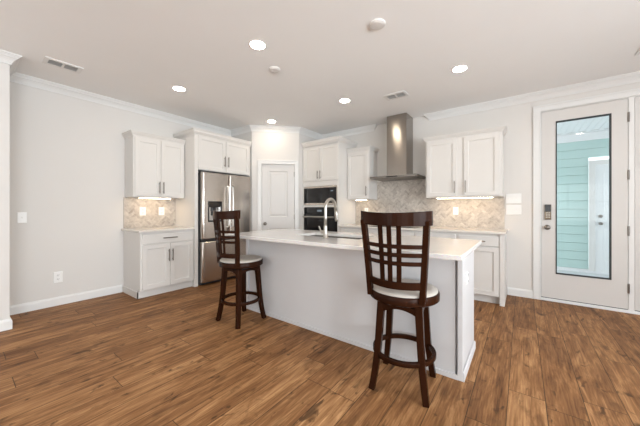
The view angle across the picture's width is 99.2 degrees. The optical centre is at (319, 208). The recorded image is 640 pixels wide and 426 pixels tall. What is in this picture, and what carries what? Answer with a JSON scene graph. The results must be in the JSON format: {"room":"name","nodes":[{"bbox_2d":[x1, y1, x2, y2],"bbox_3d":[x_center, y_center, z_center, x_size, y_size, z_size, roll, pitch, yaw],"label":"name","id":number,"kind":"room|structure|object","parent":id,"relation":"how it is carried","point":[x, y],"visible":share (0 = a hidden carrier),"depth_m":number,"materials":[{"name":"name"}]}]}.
{"room":"kitchen","nodes":[
{"label":"kitchen","id":0,"kind":"room"},
{"bbox_2d":[0,62,9,319],"bbox_3d":[-4.594,-0.170,1.287,0.690,2.740,4.088,0,0,37],"label":"wall","id":1,"kind":"structure","parent":0,"point":[4,68],"depth_m":2.69,"materials":[{"name":"paint"}]},
{"bbox_2d":[0,285,121,331],"bbox_3d":[-4.149,1.147,1.746,0.556,0.106,5.055,0,0,37],"label":"baseboard","id":2,"kind":"structure","parent":1,"relation":"attached to","point":[6,324],"depth_m":3.37,"materials":[{"name":"paint"}]},
{"bbox_2d":[10,82,230,305],"bbox_3d":[-2.328,-0.170,4.790,0.150,2.740,4.645,0,0,37],"label":"wall","id":3,"kind":"structure","parent":0,"point":[67,153],"depth_m":3.44,"materials":[{"name":"paint"}]},
{"bbox_2d":[17,212,26,222],"bbox_3d":[-3.444,0.100,3.147,0.018,0.125,0.078,0,0,37],"label":"light switch","id":4,"kind":"object","parent":3,"relation":"attached to","point":[21,216],"visible":1,"depth_m":3.14,"materials":[{"name":"white plastic"}]},
{"bbox_2d":[53,271,62,282],"bbox_3d":[-3.265,0.850,3.394,0.011,0.135,0.085,0,0,37],"label":"outlet","id":5,"kind":"object","parent":3,"relation":"attached to","point":[57,276],"visible":1,"depth_m":3.39,"materials":[{"name":"white plastic"}]},
{"bbox_2d":[123,197,174,228],"bbox_3d":[-2.632,0.057,4.244,0.010,0.452,0.735,0,0,37],"label":"tile backsplash","id":6,"kind":"structure","parent":3,"relation":"attached to","point":[131,218],"depth_m":4.21,"materials":[{"name":"tile"}]},
{"bbox_2d":[139,207,145,215],"bbox_3d":[-2.698,0.035,4.141,0.011,0.130,0.085,0,0,37],"label":"outlet","id":7,"kind":"object","parent":6,"relation":"attached to","point":[142,210],"visible":1,"depth_m":4.14,"materials":[{"name":"white plastic"}]},
{"bbox_2d":[159,207,163,214],"bbox_3d":[-2.537,0.035,4.357,0.011,0.130,0.085,0,0,37],"label":"outlet","id":8,"kind":"object","parent":6,"relation":"attached to","point":[161,209],"visible":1,"depth_m":4.35,"materials":[{"name":"white plastic"}]},
{"bbox_2d":[121,129,185,198],"bbox_3d":[-2.496,-0.631,4.127,0.367,0.923,0.756,0,0,37],"label":"upper cabinet","id":9,"kind":"object","parent":3,"relation":"attached to","point":[154,163],"visible":1,"depth_m":3.98,"materials":[{"name":"paint"}]},
{"bbox_2d":[138,197,170,198],"bbox_3d":[-2.487,-0.163,4.114,0.044,0.014,0.440,0,0,37],"label":"strip light","id":10,"kind":"object","parent":9,"relation":"attached to","point":[138,197],"visible":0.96,"depth_m":4.08,"materials":[{"name":"white plastic"}]},
{"bbox_2d":[0,49,377,139],"bbox_3d":[-2.860,-1.491,3.074,8.487,0.098,2.172,0,0,-40],"label":"trim","id":11,"kind":"structure","parent":3,"relation":"attached to","point":[13,59],"depth_m":4.09,"materials":[{"name":"paint"}]},
{"bbox_2d":[232,132,249,140],"bbox_3d":[-1.511,-0.170,5.295,0.560,2.740,0.100,0,0,37],"label":"wall","id":12,"kind":"structure","parent":0,"point":[245,136],"depth_m":5.18,"materials":[{"name":"paint"}]},
{"bbox_2d":[250,131,251,231],"bbox_3d":[-1.290,-0.170,5.107,0.050,2.740,0.108,0,0,3],"label":"wall","id":13,"kind":"structure","parent":0,"point":[251,131],"depth_m":5.06,"materials":[{"name":"paint"}]},
{"bbox_2d":[252,131,298,230],"bbox_3d":[-0.841,-0.170,5.166,0.877,2.740,0.100,0,0,-8],"label":"wall","id":14,"kind":"structure","parent":0,"point":[265,145],"depth_m":5.10,"materials":[{"name":"paint"}]},
{"bbox_2d":[257,160,297,230],"bbox_3d":[-0.787,0.143,5.113,0.760,2.118,0.024,0,0,-8],"label":"trim","id":15,"kind":"structure","parent":14,"relation":"attached to","point":[259,162],"depth_m":5.08,"materials":[{"name":"paint"}]},
{"bbox_2d":[261,164,294,230],"bbox_3d":[-0.791,0.172,5.142,0.640,2.055,0.161,0,0,-8],"label":"door","id":16,"kind":"structure","parent":14,"relation":"in","point":[277,180],"depth_m":5.14,"materials":[{"name":"paint"}]},
{"bbox_2d":[299,133,300,229],"bbox_3d":[-0.399,-0.170,5.244,0.051,2.740,0.117,0,0,-22],"label":"wall","id":17,"kind":"structure","parent":0,"point":[299,133],"depth_m":5.19,"materials":[{"name":"paint"}]},
{"bbox_2d":[301,134,316,229],"bbox_3d":[-0.208,-0.170,5.523,0.100,2.740,0.660,0,0,37],"label":"wall","id":18,"kind":"structure","parent":0,"point":[304,138],"depth_m":5.26,"materials":[{"name":"paint"}]},
{"bbox_2d":[0,277,639,425],"bbox_3d":[-0.215,1.240,0.801,8.400,0.080,8.530,0,0,37],"label":"floor","id":19,"kind":"structure","parent":0,"point":[118,359],"depth_m":2.00,"materials":[{"name":"brown wood"}]},
{"bbox_2d":[123,230,193,298],"bbox_3d":[-2.379,0.757,4.049,0.647,0.885,0.745,0,0,37],"label":"base cabinet","id":20,"kind":"object","parent":19,"relation":"on","point":[155,263],"visible":0.91,"depth_m":3.82,"materials":[{"name":"paint"}]},
{"bbox_2d":[121,226,194,232],"bbox_3d":[-2.390,0.299,4.044,0.636,0.030,0.764,0,0,37],"label":"countertop","id":21,"kind":"structure","parent":20,"relation":"on","point":[167,228],"depth_m":3.92,"materials":[{"name":"white stone"}]},
{"bbox_2d":[173,127,251,286],"bbox_3d":[-1.849,-0.018,4.757,0.654,2.435,1.107,0,0,37],"label":"tall cabinet","id":22,"kind":"object","parent":19,"relation":"on","point":[211,152],"visible":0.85,"depth_m":4.36,"materials":[{"name":"paint"}]},
{"bbox_2d":[198,171,250,284],"bbox_3d":[-1.770,0.305,4.749,0.735,1.790,0.945,0,0,37],"label":"refrigerator","id":23,"kind":"object","parent":19,"relation":"on","point":[218,192],"visible":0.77,"depth_m":4.38,"materials":[{"name":"grey metal"}]},
{"bbox_2d":[213,210,265,328],"bbox_3d":[-0.880,0.608,2.946,0.478,1.194,0.517,0,0,37],"label":"counter stool","id":24,"kind":"object","parent":19,"relation":"on","point":[236,263],"visible":1,"depth_m":2.78,"materials":[{"name":"brown wood"}]},
{"bbox_2d":[220,255,261,262],"bbox_3d":[-0.857,0.543,2.963,0.442,0.033,0.442,0,0,41],"label":"cushion","id":25,"kind":"object","parent":24,"relation":"on","point":[243,258],"depth_m":2.85,"materials":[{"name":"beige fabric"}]},
{"bbox_2d":[301,136,357,231],"bbox_3d":[0.184,-0.033,5.234,0.864,2.468,0.656,0,0,37],"label":"tall cabinet","id":26,"kind":"object","parent":19,"relation":"on","point":[324,160],"visible":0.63,"depth_m":4.97,"materials":[{"name":"paint"}]},
{"bbox_2d":[303,207,336,231],"bbox_3d":[0.128,0.353,5.196,0.756,0.770,0.581,0,0,37],"label":"wall oven","id":27,"kind":"object","parent":26,"relation":"in","point":[313,217],"visible":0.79,"depth_m":5.03,"materials":[{"name":"glass"}]},
{"bbox_2d":[304,185,336,204],"bbox_3d":[0.146,-0.246,5.220,0.763,0.345,0.520,0,0,37],"label":"microwave","id":28,"kind":"object","parent":26,"relation":"in","point":[318,195],"visible":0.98,"depth_m":5.01,"materials":[{"name":"plastic"}]},
{"bbox_2d":[339,227,361,232],"bbox_3d":[0.721,0.757,4.839,0.553,0.885,0.647,0,0,37],"label":"base cabinet","id":29,"kind":"object","parent":19,"relation":"on","point":[341,229],"visible":0.06,"depth_m":4.64,"materials":[{"name":"paint"}]},
{"bbox_2d":[246,239,475,381],"bbox_3d":[0.235,0.757,2.841,2.368,0.886,0.633,0,0,37],"label":"kitchen island","id":30,"kind":"object","parent":19,"relation":"on","point":[322,290],"visible":0.56,"depth_m":2.43,"materials":[{"name":"paint"}]},
{"bbox_2d":[225,229,481,260],"bbox_3d":[0.180,0.298,2.768,2.428,0.032,1.020,0,0,37],"label":"island countertop","id":31,"kind":"structure","parent":30,"relation":"on","point":[440,248],"depth_m":2.40,"materials":[{"name":"white stone"}]},
{"bbox_2d":[318,198,337,237],"bbox_3d":[0.088,0.084,2.761,0.112,0.396,0.244,0,0,37],"label":"faucet","id":32,"kind":"object","parent":31,"relation":"on","point":[324,232],"visible":1,"depth_m":2.67,"materials":[{"name":"silver metal"}]},
{"bbox_2d":[310,235,361,238],"bbox_3d":[0.153,0.414,2.923,0.840,0.199,0.415,0,0,37],"label":"sink","id":33,"kind":"object","parent":31,"relation":"in","point":[310,235],"visible":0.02,"depth_m":3.12,"materials":[{"name":"metal"}]},
{"bbox_2d":[368,228,414,235],"bbox_3d":[1.248,0.757,4.447,0.760,0.885,0.647,0,0,37],"label":"base cabinet","id":34,"kind":"object","parent":19,"relation":"on","point":[371,231],"visible":0.03,"depth_m":4.17,"materials":[{"name":"paint"}]},
{"bbox_2d":[338,224,507,234],"bbox_3d":[1.477,0.299,4.285,2.428,0.030,0.635,0,0,37],"label":"countertop","id":35,"kind":"structure","parent":34,"relation":"on","point":[436,229],"depth_m":3.77,"materials":[{"name":"beige stone"}]},
{"bbox_2d":[372,225,422,227],"bbox_3d":[1.251,0.270,4.452,0.750,0.028,0.510,0,0,37],"label":"cooktop","id":36,"kind":"object","parent":35,"relation":"in","point":[372,225],"visible":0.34,"depth_m":4.29,"materials":[{"name":"black glass"}]},
{"bbox_2d":[360,211,439,407],"bbox_3d":[0.556,0.608,1.870,0.488,1.194,0.518,0,0,29],"label":"counter stool","id":37,"kind":"object","parent":19,"relation":"on","point":[414,297],"visible":1,"depth_m":1.70,"materials":[{"name":"brown wood"}]},
{"bbox_2d":[373,278,437,298],"bbox_3d":[0.580,0.543,1.888,0.442,0.033,0.442,0,0,37],"label":"cushion","id":38,"kind":"object","parent":37,"relation":"on","point":[379,292],"depth_m":1.74,"materials":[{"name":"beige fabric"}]},
{"bbox_2d":[415,231,456,238],"bbox_3d":[1.780,0.757,4.052,0.565,0.885,0.647,0,0,37],"label":"base cabinet","id":39,"kind":"object","parent":19,"relation":"on","point":[453,235],"visible":0.06,"depth_m":3.78,"materials":[{"name":"paint"}]},
{"bbox_2d":[457,233,506,306],"bbox_3d":[2.220,0.757,3.725,0.533,0.885,0.647,0,0,37],"label":"base cabinet","id":40,"kind":"object","parent":19,"relation":"on","point":[490,258],"visible":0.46,"depth_m":3.45,"materials":[{"name":"paint"}]},
{"bbox_2d":[0,0,639,134],"bbox_3d":[-0.215,-1.590,0.801,8.400,0.100,8.530,0,0,37],"label":"ceiling","id":41,"kind":"structure","parent":0,"point":[325,52],"depth_m":2.64,"materials":[{"name":"paint"}]},
{"bbox_2d":[42,56,83,73],"bbox_3d":[-2.750,-1.536,2.914,0.190,0.008,0.304,0,0,37],"label":"ceiling vent","id":42,"kind":"object","parent":41,"relation":"in","point":[47,60],"visible":1,"depth_m":2.91,"materials":[{"name":"white plastic"}]},
{"bbox_2d":[172,86,185,90],"bbox_3d":[-1.800,-1.537,3.480,0.168,0.006,0.168,0,0,37],"label":"recessed light","id":43,"kind":"object","parent":41,"relation":"in","point":[177,88],"visible":1,"depth_m":3.47,"materials":[{"name":"white plastic"}]},
{"bbox_2d":[173,87,184,90],"bbox_3d":[-1.800,-1.536,3.480,0.134,0.004,0.134,0,0,-25],"label":"diffuser","id":44,"kind":"object","parent":43,"relation":"attached to","point":[175,88],"depth_m":3.47,"materials":[{"name":"white"}]},
{"bbox_2d":[248,39,266,49],"bbox_3d":[-0.584,-1.537,2.551,0.168,0.006,0.168,0,0,37],"label":"recessed light","id":45,"kind":"object","parent":41,"relation":"in","point":[257,44],"visible":1,"depth_m":2.54,"materials":[{"name":"white plastic"}]},
{"bbox_2d":[250,41,264,49],"bbox_3d":[-0.584,-1.536,2.551,0.134,0.004,0.134,0,0,-25],"label":"diffuser","id":46,"kind":"object","parent":45,"relation":"attached to","point":[258,45],"depth_m":2.55,"materials":[{"name":"white"}]},
{"bbox_2d":[269,66,279,72],"bbox_3d":[-0.501,-1.528,2.994,0.124,0.023,0.124,0,0,37],"label":"smoke detector","id":47,"kind":"object","parent":41,"relation":"attached to","point":[273,69],"visible":1,"depth_m":2.97,"materials":[{"name":"plastic"}]},
{"bbox_2d":[339,98,350,102],"bbox_3d":[0.352,-1.537,3.862,0.168,0.006,0.168,0,0,37],"label":"recessed light","id":48,"kind":"object","parent":41,"relation":"in","point":[343,100],"visible":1,"depth_m":3.85,"materials":[{"name":"white plastic"}]},
{"bbox_2d":[340,99,349,102],"bbox_3d":[0.352,-1.536,3.862,0.134,0.004,0.134,0,0,8],"label":"diffuser","id":49,"kind":"object","parent":48,"relation":"attached to","point":[341,100],"depth_m":3.85,"materials":[{"name":"white"}]},
{"bbox_2d":[369,18,384,29],"bbox_3d":[0.475,-1.528,2.263,0.136,0.023,0.136,0,0,37],"label":"smoke detector","id":50,"kind":"object","parent":41,"relation":"attached to","point":[378,23],"visible":1,"depth_m":2.24,"materials":[{"name":"plastic"}]},
{"bbox_2d":[383,90,408,100],"bbox_3d":[1.031,-1.536,3.694,0.304,0.008,0.190,0,0,37],"label":"ceiling vent","id":51,"kind":"object","parent":41,"relation":"in","point":[404,93],"visible":1,"depth_m":3.68,"materials":[{"name":"white plastic"}]},
{"bbox_2d":[451,65,467,72],"bbox_3d":[1.532,-1.537,2.985,0.168,0.006,0.168,0,0,37],"label":"recessed light","id":52,"kind":"object","parent":41,"relation":"in","point":[459,68],"visible":1,"depth_m":2.97,"materials":[{"name":"white plastic"}]},
{"bbox_2d":[453,66,466,71],"bbox_3d":[1.532,-1.536,2.985,0.134,0.004,0.134,0,0,-25],"label":"diffuser","id":53,"kind":"object","parent":52,"relation":"attached to","point":[457,68],"depth_m":2.97,"materials":[{"name":"white"}]},
{"bbox_2d":[344,82,639,289],"bbox_3d":[2.307,-0.170,4.154,8.350,2.740,0.140,0,0,37],"label":"wall","id":54,"kind":"structure","parent":0,"point":[518,119],"depth_m":3.79,"materials":[{"name":"paint"}]},
{"bbox_2d":[346,146,378,199],"bbox_3d":[0.774,-0.631,4.967,0.488,0.923,0.377,0,0,37],"label":"upper cabinet","id":55,"kind":"object","parent":54,"relation":"attached to","point":[361,161],"visible":0.98,"depth_m":4.86,"materials":[{"name":"paint"}]},
{"bbox_2d":[370,113,425,181],"bbox_3d":[1.283,-1.014,4.487,0.760,1.049,0.522,0,0,37],"label":"range hood","id":56,"kind":"object","parent":54,"relation":"attached to","point":[399,126],"visible":0.95,"depth_m":4.42,"materials":[{"name":"metal"}]},
{"bbox_2d":[356,179,504,228],"bbox_3d":[1.646,-0.105,4.549,2.385,0.776,0.010,0,0,37],"label":"tile backsplash","id":57,"kind":"structure","parent":54,"relation":"attached to","point":[403,196],"depth_m":4.37,"materials":[{"name":"tile"}]},
{"bbox_2d":[453,207,457,214],"bbox_3d":[2.095,0.030,4.205,0.074,0.118,0.011,0,0,37],"label":"outlet","id":58,"kind":"object","parent":57,"relation":"attached to","point":[455,209],"visible":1,"depth_m":4.20,"materials":[{"name":"white plastic"}]},
{"bbox_2d":[422,125,506,198],"bbox_3d":[2.093,-0.631,3.987,1.060,0.923,0.377,0,0,37],"label":"upper cabinet","id":59,"kind":"object","parent":54,"relation":"attached to","point":[470,163],"visible":1,"depth_m":3.83,"materials":[{"name":"paint"}]},
{"bbox_2d":[436,197,492,198],"bbox_3d":[2.085,-0.163,3.957,0.740,0.014,0.044,0,0,37],"label":"strip light","id":60,"kind":"object","parent":59,"relation":"attached to","point":[453,197],"visible":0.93,"depth_m":3.93,"materials":[{"name":"white plastic"}]},
{"bbox_2d":[506,205,520,214],"bbox_3d":[2.685,0.010,3.775,0.174,0.135,0.018,0,0,37],"label":"light switch","id":61,"kind":"object","parent":54,"relation":"attached to","point":[510,209],"visible":1,"depth_m":3.77,"materials":[{"name":"white plastic"}]},
{"bbox_2d":[506,193,520,202],"bbox_3d":[2.685,-0.145,3.775,0.174,0.135,0.018,0,0,37],"label":"light switch","id":62,"kind":"object","parent":54,"relation":"attached to","point":[510,198],"visible":1,"depth_m":3.77,"materials":[{"name":"white plastic"}]},
{"bbox_2d":[507,287,532,298],"bbox_3d":[2.743,1.147,3.733,0.283,0.106,0.016,0,0,37],"label":"baseboard","id":63,"kind":"structure","parent":54,"relation":"attached to","point":[525,293],"depth_m":3.72,"materials":[{"name":"paint"}]},
{"bbox_2d":[423,71,639,120],"bbox_3d":[0.029,-1.491,0.634,7.510,0.098,8.252,0,0,37],"label":"trim","id":64,"kind":"structure","parent":54,"relation":"attached to","point":[633,77],"depth_m":3.56,"materials":[{"name":"paint"}]},
{"bbox_2d":[541,98,629,309],"bbox_3d":[3.243,-0.054,3.361,0.794,2.448,0.127,0,0,37],"label":"door","id":65,"kind":"structure","parent":54,"relation":"in","point":[613,291],"depth_m":3.29,"materials":[{"name":"paint"}]},
{"bbox_2d":[533,88,639,299],"bbox_3d":[3.571,-0.084,3.115,1.782,2.571,0.024,0,0,37],"label":"trim","id":66,"kind":"structure","parent":54,"relation":"attached to","point":[537,110],"depth_m":3.61,"materials":[{"name":"paint"}]},
{"bbox_2d":[541,95,639,310],"bbox_3d":[3.619,-0.068,3.179,1.650,2.465,0.140,0,0,37],"label":"trim","id":67,"kind":"structure","parent":54,"relation":"attached to","point":[631,100],"depth_m":3.12,"materials":[{"name":"paint"}]},
{"bbox_2d":[541,297,639,314],"bbox_3d":[3.615,1.183,3.174,1.650,0.035,0.152,0,0,37],"label":"threshold","id":68,"kind":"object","parent":54,"relation":"attached to","point":[542,298],"depth_m":3.31,"materials":[{"name":"white paint"}]},
{"bbox_2d":[635,96,639,311],"bbox_3d":[3.928,-0.054,2.896,0.781,2.448,0.057,0,0,37],"label":"door","id":69,"kind":"structure","parent":54,"relation":"in","point":[637,99],"depth_m":3.10,"materials":[{"name":"paint"}]},
{"bbox_2d":[557,138,608,268],"bbox_3d":[5.628,-0.080,5.062,6.200,2.520,0.062,0,0,37],"label":"wall","id":70,"kind":"structure","parent":0,"point":[572,157],"depth_m":5.44,"materials":[{"name":"teal wood"}]},
{"bbox_2d":[557,130,608,143],"bbox_3d":[5.621,-1.415,5.053,6.200,0.150,0.085,0,0,37],"label":"trim","id":71,"kind":"structure","parent":70,"relation":"attached to","point":[604,134],"depth_m":5.34,"materials":[{"name":"white paint"}]},
{"bbox_2d":[557,266,608,274],"bbox_3d":[5.622,1.210,5.054,6.200,0.060,0.080,0,0,37],"label":"trim","id":72,"kind":"structure","parent":70,"relation":"attached to","point":[558,267],"depth_m":5.36,"materials":[{"name":"white paint"}]},
{"bbox_2d":[589,159,608,270],"bbox_3d":[5.664,0.130,4.976,1.080,2.143,0.024,0,0,37],"label":"trim","id":73,"kind":"structure","parent":70,"relation":"attached to","point":[592,163],"depth_m":5.26,"materials":[{"name":"paint"}]},
{"bbox_2d":[595,164,608,270],"bbox_3d":[5.670,0.190,4.984,0.900,2.080,0.137,0,0,37],"label":"door","id":74,"kind":"structure","parent":70,"relation":"in","point":[601,171],"depth_m":5.20,"materials":[{"name":"white paint"}]},
{"bbox_2d":[557,116,608,135],"bbox_3d":[5.038,-1.526,4.218,6.260,0.067,3.220,0,0,37],"label":"ceiling","id":75,"kind":"structure","parent":0,"point":[600,123],"depth_m":4.89,"materials":[{"name":"white paint"}]},
{"bbox_2d":[557,270,608,277],"bbox_3d":[5.014,1.290,4.236,6.200,0.100,3.220,0,0,37],"label":"floor","id":76,"kind":"structure","parent":0,"point":[558,271],"depth_m":5.23,"materials":[{"name":"concrete"}]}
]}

